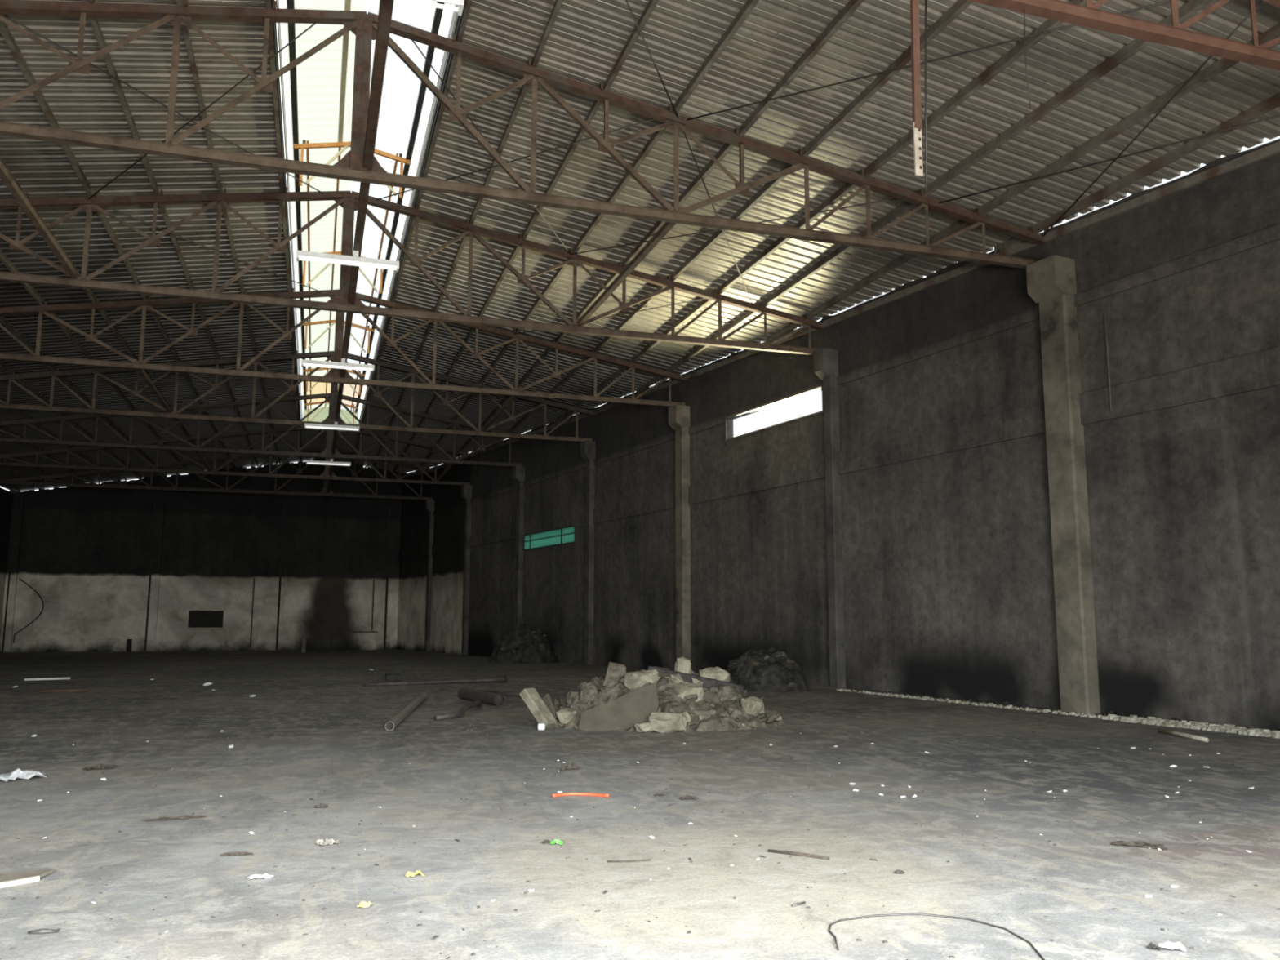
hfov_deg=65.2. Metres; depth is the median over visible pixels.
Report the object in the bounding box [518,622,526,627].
chunk
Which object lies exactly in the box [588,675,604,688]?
chunk
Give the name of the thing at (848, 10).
purlin
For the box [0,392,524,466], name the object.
roof truss
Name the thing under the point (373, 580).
conduit
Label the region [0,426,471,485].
roof truss
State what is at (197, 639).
hatch
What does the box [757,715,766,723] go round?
chunk
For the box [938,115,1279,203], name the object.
rod
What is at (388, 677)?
block
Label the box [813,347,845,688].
concrete pillar
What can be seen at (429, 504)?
concrete pillar
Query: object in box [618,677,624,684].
chunk
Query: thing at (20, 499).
pilaster
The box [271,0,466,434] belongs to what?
skylight
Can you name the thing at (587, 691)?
lump
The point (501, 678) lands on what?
bar
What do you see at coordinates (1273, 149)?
trim
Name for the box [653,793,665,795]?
scrap
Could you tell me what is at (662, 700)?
chunk
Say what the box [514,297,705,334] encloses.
rod
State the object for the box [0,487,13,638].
wall
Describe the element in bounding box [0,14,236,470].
purlin
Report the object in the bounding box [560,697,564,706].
chunk
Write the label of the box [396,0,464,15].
tube light
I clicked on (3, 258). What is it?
purlin
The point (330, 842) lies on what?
scrap
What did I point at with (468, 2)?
purlin
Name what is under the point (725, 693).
lump
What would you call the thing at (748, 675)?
mound
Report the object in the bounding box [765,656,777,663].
chunk
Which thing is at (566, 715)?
chunk
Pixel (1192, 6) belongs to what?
purlin
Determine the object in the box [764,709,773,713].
chunk
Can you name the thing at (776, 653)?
chunk
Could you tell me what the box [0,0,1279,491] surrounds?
ceiling
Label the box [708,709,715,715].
chunk
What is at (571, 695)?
lump
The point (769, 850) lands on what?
stick
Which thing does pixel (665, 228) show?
strut
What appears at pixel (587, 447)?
concrete pillar
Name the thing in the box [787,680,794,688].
chunk
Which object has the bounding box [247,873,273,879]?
paper scrap
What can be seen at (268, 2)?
purlin
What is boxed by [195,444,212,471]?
strut
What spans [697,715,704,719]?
chunk
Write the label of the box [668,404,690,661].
concrete pillar
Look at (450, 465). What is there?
strut
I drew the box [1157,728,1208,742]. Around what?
stick
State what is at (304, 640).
post
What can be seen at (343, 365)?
tube light
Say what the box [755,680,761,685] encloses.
chunk
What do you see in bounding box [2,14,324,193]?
rod
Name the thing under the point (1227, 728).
debris
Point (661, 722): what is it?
lump
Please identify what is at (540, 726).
lump
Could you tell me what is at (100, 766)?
rag
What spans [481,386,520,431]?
strut
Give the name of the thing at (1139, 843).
debris
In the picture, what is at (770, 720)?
chunk
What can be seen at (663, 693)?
chunk
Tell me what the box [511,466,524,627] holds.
concrete pillar
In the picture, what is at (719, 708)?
chunk
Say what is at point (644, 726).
lump
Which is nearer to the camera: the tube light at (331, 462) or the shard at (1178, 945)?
the shard at (1178, 945)
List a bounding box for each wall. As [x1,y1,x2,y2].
[0,457,406,652]
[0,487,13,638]
[396,138,1279,730]
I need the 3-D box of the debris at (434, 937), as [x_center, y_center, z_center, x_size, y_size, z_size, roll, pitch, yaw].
[-0.813,3.021,10.226,19.568,0.011,13.964,0,-8,-1]
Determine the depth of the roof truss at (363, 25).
15.57 m
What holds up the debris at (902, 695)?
on the floor
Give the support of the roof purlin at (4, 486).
attached to the ceiling
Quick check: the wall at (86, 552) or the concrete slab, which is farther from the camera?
the wall at (86, 552)
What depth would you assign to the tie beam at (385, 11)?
14.36 m
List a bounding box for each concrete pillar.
[424,499,434,651]
[461,484,472,654]
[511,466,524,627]
[580,440,595,665]
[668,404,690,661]
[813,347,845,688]
[1026,254,1100,714]
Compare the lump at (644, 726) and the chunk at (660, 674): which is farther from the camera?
the chunk at (660, 674)
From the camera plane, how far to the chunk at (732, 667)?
22.58 m
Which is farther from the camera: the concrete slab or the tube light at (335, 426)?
the tube light at (335, 426)
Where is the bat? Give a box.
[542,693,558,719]
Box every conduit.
[249,577,254,647]
[371,579,374,631]
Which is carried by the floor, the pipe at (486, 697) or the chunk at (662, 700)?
the pipe at (486, 697)
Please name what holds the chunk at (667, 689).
on the mound at (729, 718)
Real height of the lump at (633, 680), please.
0.366 m
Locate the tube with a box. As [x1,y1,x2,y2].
[24,676,70,680]
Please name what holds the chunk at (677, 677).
on the mound at (729, 718)
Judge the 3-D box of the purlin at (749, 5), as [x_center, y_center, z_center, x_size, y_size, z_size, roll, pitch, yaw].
[-3.709,-4.414,29.978,0.100,0.170,60.461,3,-8,-18]
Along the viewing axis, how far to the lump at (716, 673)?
15.42 m
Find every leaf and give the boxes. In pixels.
[356,900,372,907]
[405,870,424,877]
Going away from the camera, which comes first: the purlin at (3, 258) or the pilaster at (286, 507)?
the purlin at (3, 258)
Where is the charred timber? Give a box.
[647,666,744,694]
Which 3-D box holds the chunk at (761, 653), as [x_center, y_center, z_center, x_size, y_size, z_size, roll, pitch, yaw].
[2.706,3.949,22.676,0.169,0.085,0.189,1,-8,-7]
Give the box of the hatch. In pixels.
[185,605,226,650]
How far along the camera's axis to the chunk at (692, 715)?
14.34 m
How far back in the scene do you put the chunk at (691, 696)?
14.71 m
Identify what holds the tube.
on the floor
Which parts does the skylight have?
rail, post, post, post, post, rail, panel, rail, rail, post, rail, rail, post, rail, post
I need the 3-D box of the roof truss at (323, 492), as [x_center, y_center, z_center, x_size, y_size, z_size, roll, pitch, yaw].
[-21.940,-0.650,52.810,21.878,2.828,0.170,3,-8,-18]
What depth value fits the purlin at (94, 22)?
19.51 m
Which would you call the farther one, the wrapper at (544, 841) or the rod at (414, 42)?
the rod at (414, 42)
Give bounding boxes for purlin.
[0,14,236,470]
[0,156,213,469]
[0,248,190,475]
[0,315,166,477]
[0,360,142,479]
[0,395,118,480]
[0,426,93,484]
[0,447,70,488]
[0,466,44,490]
[0,484,18,493]
[81,0,258,466]
[175,0,280,465]
[265,0,302,462]
[351,0,472,465]
[372,0,563,469]
[392,0,658,472]
[416,0,759,472]
[452,0,864,457]
[496,0,973,444]
[554,0,1085,423]
[635,0,1213,393]
[766,22,1279,342]
[993,92,1279,253]
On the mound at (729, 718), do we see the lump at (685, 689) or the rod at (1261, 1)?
the lump at (685, 689)
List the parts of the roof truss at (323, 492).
post, post, post, post, post, king post, gusset plate, post, post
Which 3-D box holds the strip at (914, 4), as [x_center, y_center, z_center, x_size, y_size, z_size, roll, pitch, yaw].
[2.812,-4.101,10.178,0.110,2.121,0.045,3,-8,-18]
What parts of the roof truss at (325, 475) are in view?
post, post, post, post, post, post, king post, gusset plate, post, post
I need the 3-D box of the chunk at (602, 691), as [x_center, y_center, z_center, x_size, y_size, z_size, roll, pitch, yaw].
[-0.547,3.192,15.142,0.127,0.106,0.120,2,-8,-11]
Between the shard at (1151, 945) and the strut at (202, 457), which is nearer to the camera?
the shard at (1151, 945)
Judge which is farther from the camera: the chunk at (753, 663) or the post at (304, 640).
the post at (304, 640)
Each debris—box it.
[0,711,1279,959]
[835,688,1108,718]
[862,689,1275,730]
[1102,714,1279,738]
[1110,840,1168,849]
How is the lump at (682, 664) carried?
on the mound at (729, 718)
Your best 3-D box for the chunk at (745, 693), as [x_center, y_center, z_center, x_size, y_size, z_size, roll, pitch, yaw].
[1.560,3.384,15.614,0.226,0.206,0.243,-3,-7,11]
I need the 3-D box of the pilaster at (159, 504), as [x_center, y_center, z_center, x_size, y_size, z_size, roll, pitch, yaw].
[-26.987,5.267,55.614,0.540,8.400,0.220,3,-8,-18]
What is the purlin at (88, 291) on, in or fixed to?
attached to the ceiling
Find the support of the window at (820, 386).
in the wall at (948, 592)
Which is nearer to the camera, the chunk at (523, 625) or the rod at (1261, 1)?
the rod at (1261, 1)
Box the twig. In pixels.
[27,928,58,933]
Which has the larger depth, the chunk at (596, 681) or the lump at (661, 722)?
the chunk at (596, 681)
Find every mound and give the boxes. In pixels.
[487,626,558,663]
[532,680,778,732]
[725,648,811,691]
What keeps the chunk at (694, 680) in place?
on the mound at (729, 718)
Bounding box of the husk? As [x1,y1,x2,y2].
[219,851,253,855]
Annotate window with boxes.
[522,524,575,551]
[724,385,823,441]
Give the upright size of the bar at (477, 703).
0.186 m
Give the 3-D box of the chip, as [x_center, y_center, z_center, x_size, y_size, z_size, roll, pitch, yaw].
[-10.186,4.814,23.599,0.204,0.078,0.160,-1,-8,8]
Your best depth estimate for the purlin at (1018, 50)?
17.15 m
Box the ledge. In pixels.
[330,631,377,650]
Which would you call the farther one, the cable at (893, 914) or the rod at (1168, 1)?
the rod at (1168, 1)
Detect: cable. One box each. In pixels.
[13,578,44,642]
[827,913,1044,959]
[924,0,927,190]
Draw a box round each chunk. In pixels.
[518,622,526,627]
[552,698,561,706]
[555,707,576,724]
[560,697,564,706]
[568,699,586,715]
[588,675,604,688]
[593,677,603,687]
[600,687,608,693]
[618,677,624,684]
[656,675,668,685]
[657,673,671,676]
[657,690,670,696]
[657,694,671,705]
[665,687,674,692]
[668,708,678,712]
[670,673,684,683]
[681,711,691,724]
[683,693,697,700]
[688,712,696,724]
[688,723,696,728]
[691,677,703,684]
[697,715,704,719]
[704,698,713,702]
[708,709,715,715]
[709,686,718,693]
[713,702,726,714]
[727,663,737,671]
[728,659,737,664]
[732,675,738,680]
[733,680,740,684]
[736,714,746,721]
[738,706,745,713]
[742,689,747,698]
[751,661,759,666]
[754,662,764,668]
[755,652,763,656]
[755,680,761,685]
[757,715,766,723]
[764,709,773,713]
[764,710,781,719]
[764,716,773,724]
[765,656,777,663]
[767,647,775,653]
[773,651,782,657]
[774,715,782,720]
[777,720,784,725]
[779,657,786,662]
[786,658,794,663]
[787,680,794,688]
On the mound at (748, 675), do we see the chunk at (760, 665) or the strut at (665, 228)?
the chunk at (760, 665)
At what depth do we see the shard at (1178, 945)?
4.87 m
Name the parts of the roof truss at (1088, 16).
post, post, post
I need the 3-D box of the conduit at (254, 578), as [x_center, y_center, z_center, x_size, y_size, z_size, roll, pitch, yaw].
[-22.079,7.539,56.958,0.070,3.892,0.061,3,-8,-18]
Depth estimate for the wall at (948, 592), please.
20.38 m
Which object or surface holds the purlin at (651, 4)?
attached to the ceiling
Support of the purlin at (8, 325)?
attached to the ceiling
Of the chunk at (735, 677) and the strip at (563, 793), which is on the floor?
the strip at (563, 793)
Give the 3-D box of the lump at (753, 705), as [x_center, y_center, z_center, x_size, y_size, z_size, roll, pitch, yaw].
[1.699,3.389,14.986,0.338,0.283,0.282,7,-10,-40]
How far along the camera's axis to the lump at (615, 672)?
15.24 m
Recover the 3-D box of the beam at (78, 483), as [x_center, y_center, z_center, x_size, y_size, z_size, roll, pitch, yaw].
[-24.172,0.568,57.145,20.350,0.160,0.140,3,-8,-18]
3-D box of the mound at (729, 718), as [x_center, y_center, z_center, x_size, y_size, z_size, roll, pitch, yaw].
[0.279,3.415,15.544,3.927,0.760,2.730,0,-8,0]
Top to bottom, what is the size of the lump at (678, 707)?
0.292 m
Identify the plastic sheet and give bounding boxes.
[0,768,46,781]
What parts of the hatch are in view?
infill panel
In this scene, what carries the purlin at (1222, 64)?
attached to the roof truss at (1088, 16)
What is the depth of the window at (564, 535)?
40.42 m
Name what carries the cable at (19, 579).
attached to the wall at (86, 552)
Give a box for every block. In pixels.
[385,673,402,681]
[519,687,556,728]
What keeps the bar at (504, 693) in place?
on the floor
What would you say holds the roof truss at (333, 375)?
on the concrete pillar at (678, 415)
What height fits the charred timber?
0.413 m
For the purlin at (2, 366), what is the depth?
37.42 m
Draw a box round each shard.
[1147,942,1162,949]
[1158,941,1186,951]
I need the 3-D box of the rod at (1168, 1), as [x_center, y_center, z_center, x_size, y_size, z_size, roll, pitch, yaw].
[4.039,-6.003,14.367,8.145,0.798,0.026,-6,-10,36]
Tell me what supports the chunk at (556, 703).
on the mound at (729, 718)
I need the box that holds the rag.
[82,762,117,770]
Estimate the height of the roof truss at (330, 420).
2.828 m
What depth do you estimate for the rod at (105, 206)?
23.52 m
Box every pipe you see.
[385,692,427,730]
[457,688,505,706]
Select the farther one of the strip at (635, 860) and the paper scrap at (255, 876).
the strip at (635, 860)
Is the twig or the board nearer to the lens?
the twig
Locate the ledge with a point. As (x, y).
(340, 640)
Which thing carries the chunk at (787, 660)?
on the mound at (748, 675)
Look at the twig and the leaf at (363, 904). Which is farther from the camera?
the leaf at (363, 904)
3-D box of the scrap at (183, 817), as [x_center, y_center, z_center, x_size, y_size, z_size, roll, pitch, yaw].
[-3.705,2.691,7.969,0.479,0.017,0.098,4,-9,-24]
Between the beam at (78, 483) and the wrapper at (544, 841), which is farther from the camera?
the beam at (78, 483)
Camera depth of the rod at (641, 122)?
18.75 m
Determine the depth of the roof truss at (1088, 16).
11.27 m
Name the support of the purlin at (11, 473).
attached to the ceiling
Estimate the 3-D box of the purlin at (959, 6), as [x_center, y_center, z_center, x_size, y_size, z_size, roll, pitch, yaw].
[0.616,-4.768,24.421,0.100,0.170,47.230,3,-8,-18]
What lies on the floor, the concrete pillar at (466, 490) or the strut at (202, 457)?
the concrete pillar at (466, 490)
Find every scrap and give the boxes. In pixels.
[142,814,207,821]
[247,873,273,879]
[314,802,328,808]
[315,837,340,845]
[560,762,580,770]
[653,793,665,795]
[679,794,698,799]
[791,901,805,906]
[894,869,905,873]
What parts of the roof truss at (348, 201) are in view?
gusset plate, post, gusset plate, gusset plate, post, gusset plate, gusset plate, gusset plate, king post, gusset plate, gusset plate, post, gusset plate, gusset plate, post, gusset plate, gusset plate, post, post, post, post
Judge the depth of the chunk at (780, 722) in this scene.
15.02 m
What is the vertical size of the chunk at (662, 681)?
0.148 m
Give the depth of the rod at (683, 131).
19.81 m
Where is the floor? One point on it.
(123, 709)
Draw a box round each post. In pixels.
[125,639,132,652]
[301,638,306,652]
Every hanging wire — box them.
[1023,9,1031,108]
[1104,312,1111,411]
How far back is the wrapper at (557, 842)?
7.11 m
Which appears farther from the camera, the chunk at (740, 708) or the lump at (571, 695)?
the lump at (571, 695)
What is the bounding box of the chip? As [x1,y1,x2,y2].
[203,682,212,685]
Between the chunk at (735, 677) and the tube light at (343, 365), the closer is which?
the chunk at (735, 677)
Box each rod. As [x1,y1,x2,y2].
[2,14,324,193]
[87,23,315,199]
[105,206,321,292]
[375,119,654,199]
[411,40,570,254]
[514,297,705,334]
[570,198,897,254]
[625,0,678,117]
[683,131,753,305]
[686,0,1177,120]
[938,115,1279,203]
[1042,0,1262,236]
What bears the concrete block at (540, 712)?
on the floor
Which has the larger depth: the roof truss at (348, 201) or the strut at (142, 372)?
the strut at (142, 372)
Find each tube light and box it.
[296,249,399,271]
[301,358,374,372]
[304,422,359,431]
[306,458,351,466]
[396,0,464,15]
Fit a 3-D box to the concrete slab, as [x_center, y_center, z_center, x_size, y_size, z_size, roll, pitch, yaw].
[-0.306,3.303,14.440,1.171,0.696,0.332,1,-8,-6]
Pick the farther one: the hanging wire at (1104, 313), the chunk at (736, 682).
the chunk at (736, 682)
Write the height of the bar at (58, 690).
0.067 m
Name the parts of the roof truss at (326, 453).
post, post, post, post, post, post, king post, gusset plate, post, post, post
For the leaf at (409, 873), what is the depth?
6.22 m
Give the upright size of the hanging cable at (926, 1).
2.241 m
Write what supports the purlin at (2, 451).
attached to the ceiling
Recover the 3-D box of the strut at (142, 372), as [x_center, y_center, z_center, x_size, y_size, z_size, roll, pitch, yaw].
[-14.446,-2.702,29.733,0.110,0.100,6.950,3,-8,-18]
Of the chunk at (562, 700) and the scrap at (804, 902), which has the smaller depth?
the scrap at (804, 902)
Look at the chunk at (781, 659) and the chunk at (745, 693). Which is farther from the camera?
the chunk at (781, 659)
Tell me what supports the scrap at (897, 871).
on the floor
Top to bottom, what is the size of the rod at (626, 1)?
0.773 m
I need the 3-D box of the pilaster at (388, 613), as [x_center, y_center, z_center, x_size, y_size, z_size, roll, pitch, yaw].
[-14.903,5.832,59.481,0.370,8.400,0.220,3,-8,-18]
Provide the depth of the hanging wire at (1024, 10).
10.65 m
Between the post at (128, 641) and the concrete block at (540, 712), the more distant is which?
the post at (128, 641)
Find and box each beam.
[78,483,399,496]
[326,0,394,502]
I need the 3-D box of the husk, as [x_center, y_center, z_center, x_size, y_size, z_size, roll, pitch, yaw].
[-2.727,2.527,6.773,0.217,0.021,0.070,1,-8,-6]
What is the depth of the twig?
5.09 m
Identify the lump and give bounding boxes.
[537,723,545,729]
[565,690,578,707]
[577,681,597,703]
[602,662,626,687]
[624,669,659,688]
[634,721,653,732]
[648,711,687,733]
[660,700,690,713]
[674,656,691,674]
[676,682,704,702]
[698,666,730,682]
[716,685,744,701]
[740,696,764,715]
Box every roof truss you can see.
[0,0,1047,268]
[0,186,823,355]
[0,288,686,407]
[0,350,593,441]
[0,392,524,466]
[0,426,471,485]
[0,446,434,500]
[965,0,1279,70]
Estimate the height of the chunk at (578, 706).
0.252 m
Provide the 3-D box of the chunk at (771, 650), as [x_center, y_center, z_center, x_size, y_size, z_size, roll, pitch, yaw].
[3.009,3.920,22.925,0.198,0.154,0.148,0,-8,1]
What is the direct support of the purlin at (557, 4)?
attached to the roof truss at (1088, 16)
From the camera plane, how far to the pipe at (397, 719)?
15.90 m
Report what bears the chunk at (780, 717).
on the mound at (729, 718)
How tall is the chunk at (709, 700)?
0.071 m
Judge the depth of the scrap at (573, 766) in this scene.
10.57 m
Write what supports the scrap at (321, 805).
on the floor
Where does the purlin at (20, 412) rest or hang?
attached to the ceiling
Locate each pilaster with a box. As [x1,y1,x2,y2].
[1,494,24,652]
[144,499,165,651]
[275,503,288,650]
[383,507,395,649]
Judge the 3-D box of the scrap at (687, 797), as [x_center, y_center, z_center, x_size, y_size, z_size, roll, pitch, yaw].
[0.436,2.823,8.900,0.176,0.032,0.081,0,-8,-2]
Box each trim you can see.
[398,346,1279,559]
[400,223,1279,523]
[401,141,1279,478]
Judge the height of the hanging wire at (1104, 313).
1.751 m
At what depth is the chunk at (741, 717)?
14.65 m
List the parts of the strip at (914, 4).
notched plate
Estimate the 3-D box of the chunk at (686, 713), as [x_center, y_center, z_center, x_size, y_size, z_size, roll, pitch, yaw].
[0.667,3.413,14.338,0.197,0.219,0.221,6,-10,-38]
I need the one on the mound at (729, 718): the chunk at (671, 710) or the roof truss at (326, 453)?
the chunk at (671, 710)
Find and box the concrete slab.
[578,684,658,731]
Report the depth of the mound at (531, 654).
37.74 m
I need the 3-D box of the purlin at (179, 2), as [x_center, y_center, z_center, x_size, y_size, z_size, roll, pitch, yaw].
[-11.368,-4.991,28.851,0.100,0.170,62.900,3,-8,-18]
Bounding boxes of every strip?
[551,792,609,797]
[607,859,650,862]
[910,0,923,177]
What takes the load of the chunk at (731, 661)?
on the mound at (748, 675)
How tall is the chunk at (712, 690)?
0.140 m
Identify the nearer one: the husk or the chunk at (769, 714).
the husk
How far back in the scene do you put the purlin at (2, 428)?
44.07 m
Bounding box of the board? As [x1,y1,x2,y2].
[0,868,54,888]
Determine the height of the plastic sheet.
0.094 m
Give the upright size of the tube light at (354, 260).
0.275 m
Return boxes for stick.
[767,848,829,859]
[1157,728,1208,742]
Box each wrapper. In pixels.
[541,840,550,843]
[549,839,563,844]
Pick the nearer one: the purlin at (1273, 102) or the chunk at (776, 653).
the purlin at (1273, 102)
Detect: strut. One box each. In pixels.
[0,160,78,278]
[134,359,172,413]
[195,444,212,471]
[436,457,457,480]
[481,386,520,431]
[576,207,684,326]
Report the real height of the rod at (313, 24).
0.765 m
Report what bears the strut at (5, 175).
attached to the roof truss at (363, 25)
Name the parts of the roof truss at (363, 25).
gusset plate, post, gusset plate, gusset plate, gusset plate, king post, gusset plate, gusset plate, post, gusset plate, gusset plate, gusset plate, post, gusset plate, post, post, post, post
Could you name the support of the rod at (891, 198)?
attached to the roof truss at (348, 201)
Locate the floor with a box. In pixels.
[0,649,1279,959]
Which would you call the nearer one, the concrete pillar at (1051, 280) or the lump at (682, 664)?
the lump at (682, 664)
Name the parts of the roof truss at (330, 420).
post, post, post, post, gusset plate, post, king post, gusset plate, post, post, post, post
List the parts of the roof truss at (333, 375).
post, gusset plate, post, gusset plate, gusset plate, post, gusset plate, king post, gusset plate, gusset plate, post, gusset plate, post, gusset plate, post, post, post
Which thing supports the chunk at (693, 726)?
on the mound at (729, 718)
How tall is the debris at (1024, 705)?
0.082 m
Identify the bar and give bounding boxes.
[40,688,89,693]
[363,675,506,686]
[434,700,481,720]
[479,689,520,697]

